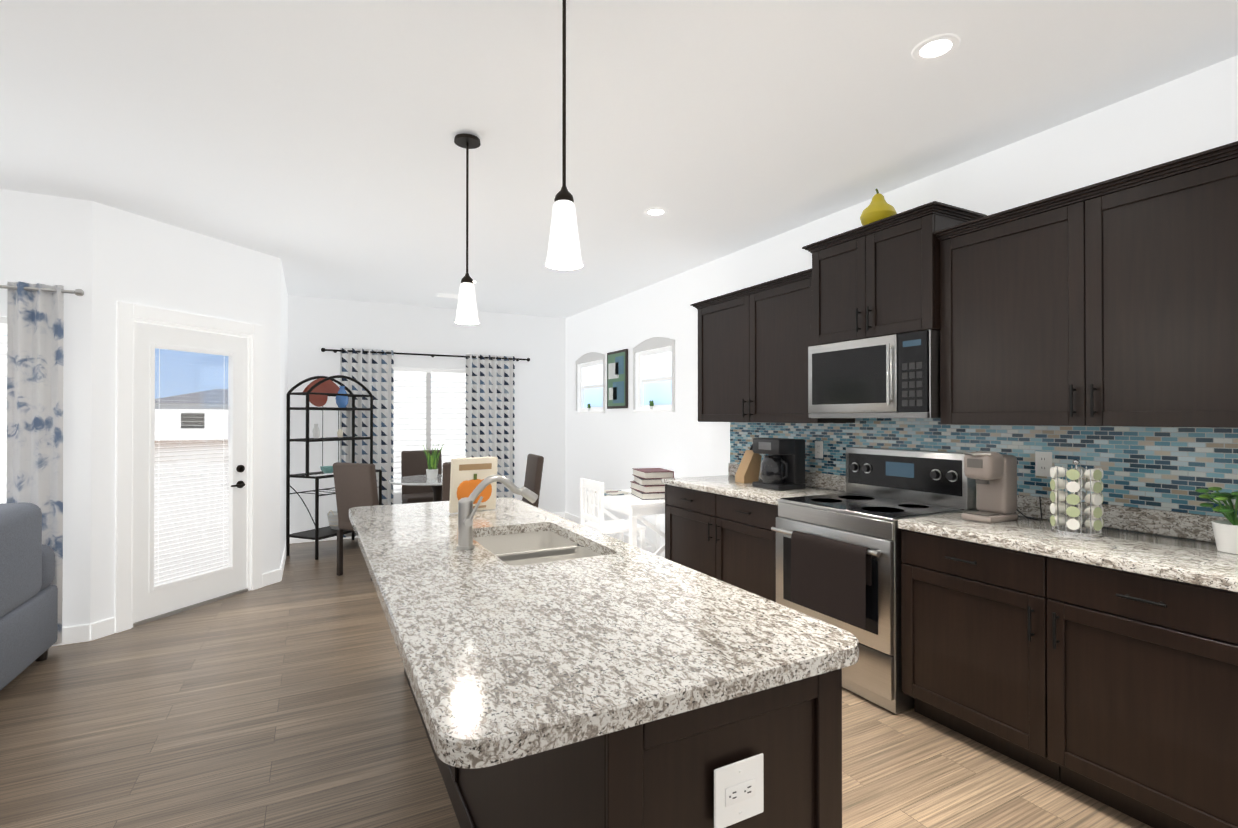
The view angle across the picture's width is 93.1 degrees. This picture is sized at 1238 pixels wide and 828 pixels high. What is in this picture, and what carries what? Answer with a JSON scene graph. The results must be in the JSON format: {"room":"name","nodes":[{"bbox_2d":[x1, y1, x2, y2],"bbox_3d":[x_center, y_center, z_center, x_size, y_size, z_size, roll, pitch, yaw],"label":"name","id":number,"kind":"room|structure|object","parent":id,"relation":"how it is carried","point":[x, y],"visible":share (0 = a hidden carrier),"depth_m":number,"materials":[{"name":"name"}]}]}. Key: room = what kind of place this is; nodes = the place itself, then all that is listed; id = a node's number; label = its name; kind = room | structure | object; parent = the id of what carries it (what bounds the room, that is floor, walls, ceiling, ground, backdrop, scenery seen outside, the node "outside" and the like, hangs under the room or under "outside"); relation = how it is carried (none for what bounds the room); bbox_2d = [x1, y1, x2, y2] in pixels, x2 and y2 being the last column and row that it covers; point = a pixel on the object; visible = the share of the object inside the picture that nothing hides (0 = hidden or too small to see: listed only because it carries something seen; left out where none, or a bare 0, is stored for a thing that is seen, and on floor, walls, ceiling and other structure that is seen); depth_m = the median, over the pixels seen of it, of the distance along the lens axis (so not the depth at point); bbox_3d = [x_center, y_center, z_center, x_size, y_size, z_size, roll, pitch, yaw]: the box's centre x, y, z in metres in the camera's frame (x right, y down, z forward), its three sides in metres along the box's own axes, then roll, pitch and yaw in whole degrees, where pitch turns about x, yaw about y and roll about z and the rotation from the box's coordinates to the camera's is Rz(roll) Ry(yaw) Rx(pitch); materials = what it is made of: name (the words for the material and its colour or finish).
{"room":"kitchen","nodes":[
{"label":"kitchen","id":0,"kind":"room"},
{"bbox_2d":[0,538,1152,827],"bbox_3d":[-2.697,1.433,0.743,10.400,0.080,11.200,0,0,-28],"label":"floor","id":1,"kind":"structure","parent":0,"point":[288,700],"depth_m":2.51,"materials":[{"name":"brown wood"}]},
{"bbox_2d":[0,502,57,690],"bbox_3d":[-3.192,0.922,2.242,0.950,0.960,2.210,0,0,-28],"label":"sofa","id":2,"kind":"object","parent":1,"relation":"on","point":[28,613],"visible":1,"depth_m":3.03,"materials":[{"name":"grey fabric"}]},
{"bbox_2d":[286,375,381,559],"bbox_3d":[-2.986,0.510,6.196,0.434,1.838,0.854,0,0,22],"label":"rack","id":3,"kind":"object","parent":1,"relation":"on","point":[332,388],"visible":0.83,"depth_m":5.95,"materials":[{"name":"black metal"}]},
{"bbox_2d":[312,424,319,437],"bbox_3d":[-3.117,0.175,6.036,0.069,0.150,0.069,0,0,-40],"label":"jar","id":4,"kind":"object","parent":3,"relation":"on","point":[316,431],"depth_m":6.01,"materials":[{"name":"white"}]},
{"bbox_2d":[307,383,327,406],"bbox_3d":[-3.133,-0.197,6.088,0.194,0.246,0.167,0,0,-28],"label":"plate","id":5,"kind":"object","parent":3,"relation":"on","point":[318,400],"visible":0.79,"depth_m":6.09,"materials":[{"name":"brown ceramic"}]},
{"bbox_2d":[320,466,332,473],"bbox_3d":[-2.997,0.575,6.038,0.150,0.070,0.150,0,0,-28],"label":"bowl","id":6,"kind":"object","parent":3,"relation":"on","point":[326,469],"visible":0.85,"depth_m":5.99,"materials":[{"name":"teal"}]},
{"bbox_2d":[327,510,338,528],"bbox_3d":[-2.956,1.109,6.266,0.304,0.204,0.304,0,0,-28],"label":"basket","id":7,"kind":"object","parent":3,"relation":"on","point":[332,516],"visible":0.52,"depth_m":6.14,"materials":[{"name":"white"}]},
{"bbox_2d":[337,429,342,436],"bbox_3d":[-3.004,0.207,6.313,0.059,0.090,0.059,0,0,-40],"label":"jar","id":8,"kind":"object","parent":3,"relation":"on","point":[340,433],"depth_m":6.29,"materials":[{"name":"white ceramic"}]},
{"bbox_2d":[335,386,348,407],"bbox_3d":[-2.959,-0.184,6.265,0.130,0.230,0.130,0,0,-28],"label":"vase","id":9,"kind":"object","parent":3,"relation":"on","point":[341,401],"visible":0.83,"depth_m":6.23,"materials":[{"name":"blue ceramic"}]},
{"bbox_2d":[333,462,378,580],"bbox_3d":[-2.190,0.922,5.264,0.460,0.996,0.540,0,0,24],"label":"dining chair","id":10,"kind":"object","parent":1,"relation":"on","point":[355,484],"visible":0.42,"depth_m":5.05,"materials":[{"name":"brown wood"}]},
{"bbox_2d":[388,474,441,501],"bbox_3d":[-1.879,1.047,6.084,0.970,0.756,0.970,0,0,-28],"label":"dining table","id":11,"kind":"object","parent":1,"relation":"on","point":[424,480],"visible":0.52,"depth_m":5.98,"materials":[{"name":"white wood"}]},
{"bbox_2d":[421,440,443,478],"bbox_3d":[-1.939,0.465,6.111,0.240,0.407,0.206,0,0,-28],"label":"potted plant","id":12,"kind":"object","parent":11,"relation":"on","point":[432,469],"visible":1,"depth_m":6.08,"materials":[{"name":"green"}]},
{"bbox_2d":[401,450,441,503],"bbox_3d":[-2.250,0.931,6.793,0.460,0.996,0.540,0,0,-28],"label":"dining chair","id":13,"kind":"object","parent":1,"relation":"on","point":[413,463],"visible":0.46,"depth_m":6.89,"materials":[{"name":"brown wood"}]},
{"bbox_2d":[442,462,450,500],"bbox_3d":[-1.426,0.923,5.430,0.460,0.996,0.540,0,0,-24],"label":"dining chair","id":14,"kind":"object","parent":1,"relation":"on","point":[446,470],"visible":0.12,"depth_m":5.12,"materials":[{"name":"brown fabric"}]},
{"bbox_2d":[520,454,543,506],"bbox_3d":[-1.096,0.927,6.075,0.540,0.996,0.460,0,0,-23],"label":"dining chair","id":15,"kind":"object","parent":1,"relation":"on","point":[533,474],"visible":0.25,"depth_m":6.00,"materials":[{"name":"brown fabric"}]},
{"bbox_2d":[580,478,645,549],"bbox_3d":[-0.057,0.989,5.029,0.430,0.860,0.420,0,0,-28],"label":"chair","id":16,"kind":"object","parent":1,"relation":"on","point":[598,523],"visible":0.58,"depth_m":4.94,"materials":[{"name":"white paint"}]},
{"bbox_2d":[404,669,841,827],"bbox_3d":[-0.320,0.965,2.234,0.616,0.874,2.489,0,0,-28],"label":"kitchen island","id":17,"kind":"object","parent":1,"relation":"on","point":[773,759],"depth_m":1.16,"materials":[{"name":"brown wood"}]},
{"bbox_2d":[349,497,858,780],"bbox_3d":[-0.447,0.510,2.175,0.890,0.036,2.560,0,0,-28],"label":"island countertop","id":18,"kind":"structure","parent":17,"relation":"on","point":[504,662],"depth_m":1.28,"materials":[{"name":"white stone"}]},
{"bbox_2d":[449,456,497,512],"bbox_3d":[-0.747,0.355,2.972,0.240,0.274,0.110,0,0,-36],"label":"sign","id":19,"kind":"object","parent":18,"relation":"on","point":[468,476],"visible":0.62,"depth_m":2.92,"materials":[{"name":"beige paper"}]},
{"bbox_2d":[456,474,537,549],"bbox_3d":[-0.442,0.356,2.171,0.308,0.262,0.097,0,0,-28],"label":"faucet","id":20,"kind":"object","parent":18,"relation":"on","point":[466,512],"visible":1,"depth_m":2.12,"materials":[{"name":"silver metal"}]},
{"bbox_2d":[473,529,596,564],"bbox_3d":[-0.332,0.622,2.268,0.408,0.212,0.708,0,0,-28],"label":"sink","id":21,"kind":"object","parent":18,"relation":"in","point":[522,545],"depth_m":2.55,"materials":[{"name":"silver metal"}]},
{"bbox_2d":[586,489,664,555],"bbox_3d":[0.240,1.067,5.184,0.800,0.704,0.900,0,0,-28],"label":"side table","id":22,"kind":"object","parent":1,"relation":"on","point":[634,508],"visible":0.17,"depth_m":4.77,"materials":[{"name":"white paint"}]},
{"bbox_2d":[595,489,631,495],"bbox_3d":[-0.074,0.703,5.282,0.303,0.024,0.361,0,0,-28],"label":"books","id":23,"kind":"object","parent":22,"relation":"on","point":[612,492],"visible":0.81,"depth_m":5.22,"materials":[{"name":"grey"}]},
{"bbox_2d":[630,468,673,499],"bbox_3d":[0.291,0.599,5.089,0.304,0.229,0.407,0,0,-14],"label":"books","id":24,"kind":"object","parent":22,"relation":"on","point":[646,484],"visible":0.77,"depth_m":4.92,"materials":[{"name":"grey paper"}]},
{"bbox_2d":[665,484,708,575],"bbox_3d":[0.798,0.978,4.384,0.626,0.872,0.708,0,0,-28],"label":"base cabinet","id":25,"kind":"object","parent":1,"relation":"on","point":[686,510],"depth_m":4.28,"materials":[{"name":"brown wood"}]},
{"bbox_2d":[662,475,1237,591],"bbox_3d":[1.659,0.511,2.722,0.648,0.040,4.495,0,0,-28],"label":"countertop","id":26,"kind":"structure","parent":25,"relation":"on","point":[1201,563],"depth_m":2.25,"materials":[{"name":"stone"}]},
{"bbox_2d":[735,444,761,482],"bbox_3d":[0.969,0.350,4.317,0.203,0.301,0.100,0,0,-28],"label":"knife block","id":27,"kind":"object","parent":26,"relation":"on","point":[748,470],"visible":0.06,"depth_m":4.27,"materials":[{"name":"beige wood"}]},
{"bbox_2d":[752,438,805,490],"bbox_3d":[1.073,0.330,3.953,0.250,0.335,0.262,0,0,-28],"label":"coffee maker","id":28,"kind":"object","parent":26,"relation":"on","point":[782,465],"visible":0.98,"depth_m":3.87,"materials":[{"name":"black plastic"}]},
{"bbox_2d":[961,451,1041,522],"bbox_3d":[1.781,0.332,2.720,0.355,0.317,0.203,0,0,-28],"label":"coffee brewer","id":29,"kind":"object","parent":26,"relation":"on","point":[993,475],"visible":0.98,"depth_m":2.68,"materials":[{"name":"beige plastic"}]},
{"bbox_2d":[1050,459,1103,536],"bbox_3d":[1.884,0.338,2.414,0.175,0.302,0.175,0,0,-28],"label":"pod carousel","id":30,"kind":"object","parent":26,"relation":"on","point":[1073,525],"visible":1,"depth_m":2.37,"materials":[{"name":"silver metal"}]},
{"bbox_2d":[1195,487,1237,553],"bbox_3d":[2.186,0.376,2.071,0.202,0.220,0.204,0,0,-28],"label":"potted plant","id":31,"kind":"object","parent":26,"relation":"on","point":[1226,535],"visible":1,"depth_m":2.07,"materials":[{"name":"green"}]},
{"bbox_2d":[709,493,778,601],"bbox_3d":[1.065,0.975,3.874,0.626,0.872,0.684,0,0,-28],"label":"base cabinet","id":32,"kind":"object","parent":1,"relation":"on","point":[742,541],"depth_m":3.73,"materials":[{"name":"brown wood"}]},
{"bbox_2d":[771,447,976,713],"bbox_3d":[1.350,0.806,3.193,0.722,1.204,0.768,0,0,-28],"label":"range","id":33,"kind":"object","parent":1,"relation":"on","point":[887,490],"visible":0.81,"depth_m":3.02,"materials":[{"name":"silver metal"}]},
{"bbox_2d":[791,531,871,628],"bbox_3d":[1.062,0.824,2.977,0.048,0.378,0.483,0,0,-28],"label":"towel","id":34,"kind":"object","parent":33,"relation":"hanging from","point":[831,577],"visible":0.98,"depth_m":2.94,"materials":[{"name":"black fabric"}]},
{"bbox_2d":[901,529,1236,827],"bbox_3d":[1.881,0.966,2.315,0.626,0.872,1.258,0,0,-28],"label":"base cabinet","id":35,"kind":"object","parent":1,"relation":"on","point":[1115,689],"depth_m":2.09,"materials":[{"name":"brown wood"}]},
{"bbox_2d":[1237,592,1237,827],"bbox_3d":[2.414,0.960,1.298,0.626,0.872,1.278,0,0,-28],"label":"base cabinet","id":36,"kind":"object","parent":1,"relation":"on","point":[1237,592],"depth_m":1.74,"materials":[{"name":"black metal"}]},
{"bbox_2d":[0,55,1237,640],"bbox_3d":[-2.697,0.022,0.752,10.440,2.743,11.240,0,0,-28],"label":"wall","id":37,"kind":"structure","parent":0,"point":[104,257],"depth_m":4.44,"materials":[{"name":"paint"}]},
{"bbox_2d":[0,317,6,502],"bbox_3d":[-4.323,0.175,3.156,1.710,1.515,0.130,0,0,-28],"label":"living room window","id":38,"kind":"structure","parent":37,"relation":"in","point":[3,406],"depth_m":3.48,"materials":[{"name":"white glass"}]},
{"bbox_2d":[0,281,83,644],"bbox_3d":[-4.298,0.300,3.066,2.302,2.155,0.107,0,0,-28],"label":"curtain","id":39,"kind":"object","parent":37,"relation":"hanging from","point":[35,352],"visible":0.77,"depth_m":3.48,"materials":[{"name":"white fabric"}]},
{"bbox_2d":[115,301,262,632],"bbox_3d":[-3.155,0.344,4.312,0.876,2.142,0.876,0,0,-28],"label":"door","id":40,"kind":"structure","parent":37,"relation":"attached to","point":[190,525],"depth_m":4.23,"materials":[{"name":"white paint"}]},
{"bbox_2d":[52,512,664,645],"bbox_3d":[-2.697,1.341,0.744,10.200,0.105,11.000,0,0,-28],"label":"baseboard","id":41,"kind":"structure","parent":37,"relation":"attached to","point":[81,633],"depth_m":3.75,"materials":[{"name":"white wood"}]},
{"bbox_2d":[321,348,529,536],"bbox_3d":[-2.259,0.327,7.125,2.442,2.150,0.107,0,0,-28],"label":"curtain","id":42,"kind":"object","parent":37,"relation":"hanging from","point":[490,410],"visible":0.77,"depth_m":6.89,"materials":[{"name":"white fabric"}]},
{"bbox_2d":[393,367,465,494],"bbox_3d":[-2.340,0.200,7.185,1.300,1.515,0.130,0,0,-28],"label":"nook window","id":43,"kind":"structure","parent":37,"relation":"in","point":[446,426],"depth_m":7.16,"materials":[{"name":"white glass"}]},
{"bbox_2d":[575,352,605,413],"bbox_3d":[-0.327,-0.387,7.300,0.130,0.760,0.860,0,0,-28],"label":"window","id":44,"kind":"structure","parent":37,"relation":"in","point":[591,383],"depth_m":7.36,"materials":[{"name":"white paint"}]},
{"bbox_2d":[607,349,627,408],"bbox_3d":[-0.021,-0.386,6.603,0.029,0.650,0.480,0,0,-28],"label":"picture","id":45,"kind":"object","parent":37,"relation":"attached to","point":[617,379],"visible":1,"depth_m":6.56,"materials":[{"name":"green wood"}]},
{"bbox_2d":[632,337,674,412],"bbox_3d":[0.378,-0.395,5.953,0.130,0.760,0.820,0,0,-28],"label":"window","id":46,"kind":"structure","parent":37,"relation":"in","point":[655,376],"depth_m":5.99,"materials":[{"name":"white paint"}]},
{"bbox_2d":[649,400,653,409],"bbox_3d":[0.332,-0.092,5.968,0.036,0.093,0.070,0,0,-28],"label":"potted plant","id":47,"kind":"object","parent":46,"relation":"on","point":[651,404],"visible":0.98,"depth_m":5.95,"materials":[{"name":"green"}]},
{"bbox_2d":[694,293,741,421],"bbox_3d":[0.932,-0.399,4.455,0.331,0.920,0.686,0,0,-28],"label":"upper cabinet","id":48,"kind":"object","parent":37,"relation":"attached to","point":[720,319],"depth_m":4.43,"materials":[{"name":"brown wood"}]},
{"bbox_2d":[742,273,854,422],"bbox_3d":[1.196,-0.402,3.950,0.331,0.920,0.686,0,0,-28],"label":"upper cabinet","id":49,"kind":"object","parent":37,"relation":"attached to","point":[774,351],"depth_m":3.89,"materials":[{"name":"brown wood"}]},
{"bbox_2d":[806,205,985,348],"bbox_3d":[1.515,-0.705,3.288,0.382,0.583,0.780,0,0,-28],"label":"upper cabinet","id":50,"kind":"object","parent":37,"relation":"attached to","point":[884,278],"depth_m":3.12,"materials":[{"name":"brown wood"}]},
{"bbox_2d":[808,329,939,417],"bbox_3d":[1.482,-0.193,3.268,0.455,0.433,0.772,0,0,-28],"label":"over-the-range microwave","id":51,"kind":"object","parent":50,"relation":"attached to","point":[894,376],"visible":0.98,"depth_m":3.08,"materials":[{"name":"silver metal"}]},
{"bbox_2d":[860,189,896,225],"bbox_3d":[1.443,-1.149,3.265,0.190,0.223,0.190,0,0,-28],"label":"decor","id":52,"kind":"object","parent":50,"relation":"on","point":[879,207],"visible":0.85,"depth_m":3.20,"materials":[{"name":"yellow"}]},
{"bbox_2d":[728,418,1237,542],"bbox_3d":[1.944,0.264,2.852,0.028,0.516,4.460,0,0,-28],"label":"tiled wall","id":53,"kind":"structure","parent":37,"relation":"attached to","point":[1154,479],"depth_m":2.60,"materials":[{"name":"tile"}]},
{"bbox_2d":[938,145,1237,427],"bbox_3d":[2.016,-0.412,2.384,0.331,0.920,1.280,0,0,-28],"label":"upper cabinet","id":54,"kind":"object","parent":37,"relation":"attached to","point":[1112,302],"depth_m":2.28,"materials":[{"name":"brown wood"}]},
{"bbox_2d":[0,0,1237,317],"bbox_3d":[-2.697,-1.390,0.760,10.400,0.080,11.200,0,0,-28],"label":"ceiling","id":55,"kind":"structure","parent":0,"point":[314,148],"depth_m":2.61,"materials":[{"name":"paint"}]},
{"bbox_2d":[434,293,458,298],"bbox_3d":[-1.874,-1.308,6.519,0.320,0.012,0.180,0,0,-28],"label":"ceiling vent","id":56,"kind":"object","parent":55,"relation":"in","point":[447,295],"visible":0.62,"depth_m":6.46,"materials":[{"name":"white metal"}]},
{"bbox_2d":[454,133,480,324],"bbox_3d":[-0.731,-0.888,2.825,0.124,0.898,0.124,0,0,-28],"label":"pendant light","id":57,"kind":"object","parent":55,"relation":"hanging from","point":[466,313],"visible":0.98,"depth_m":2.80,"materials":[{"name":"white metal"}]},
{"bbox_2d":[546,0,582,269],"bbox_3d":[-0.166,-0.897,1.777,0.124,0.892,0.124,0,0,-28],"label":"pendant light","id":58,"kind":"object","parent":55,"relation":"hanging from","point":[564,252],"visible":1,"depth_m":1.75,"materials":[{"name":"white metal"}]},
{"bbox_2d":[644,207,667,215],"bbox_3d":[0.242,-1.328,3.857,0.160,0.004,0.160,0,0,-28],"label":"recessed light","id":59,"kind":"object","parent":55,"relation":"in","point":[656,211],"visible":1,"depth_m":3.84,"materials":[{"name":"white paint"}]},
{"bbox_2d":[911,34,960,60],"bbox_3d":[1.160,-1.339,2.147,0.160,0.004,0.160,0,0,-28],"label":"recessed light","id":60,"kind":"object","parent":55,"relation":"in","point":[936,46],"visible":1,"depth_m":2.14,"materials":[{"name":"white paint"}]},
{"label":"outside","id":61,"kind":"structure","parent":0,"visible":0},
{"bbox_3d":[-32.182,1.900,39.597,140.000,0.300,180.000,0,0,-28],"label":"ground","id":62,"kind":"structure","parent":61,"visible":0},
{"bbox_2d":[154,440,227,448],"bbox_3d":[-17.927,1.241,17.762,45.000,0.749,0.080,0,0,-28],"label":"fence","id":63,"kind":"object","parent":62,"relation":"on","point":[167,442],"depth_m":19.51,"materials":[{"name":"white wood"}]},
{"bbox_2d":[155,389,227,441],"bbox_3d":[-25.527,0.017,42.529,13.300,3.499,9.800,0,0,-28],"label":"house","id":64,"kind":"structure","parent":62,"relation":"on","point":[187,400],"depth_m":36.89,"materials":[{"name":"grey"}]},
{"bbox_2d":[398,393,465,436],"bbox_3d":[-13.789,0.055,48.674,12.800,3.499,9.800,0,0,-28],"label":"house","id":65,"kind":"structure","parent":62,"relation":"on","point":[431,409],"depth_m":43.93,"materials":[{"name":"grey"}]}
]}

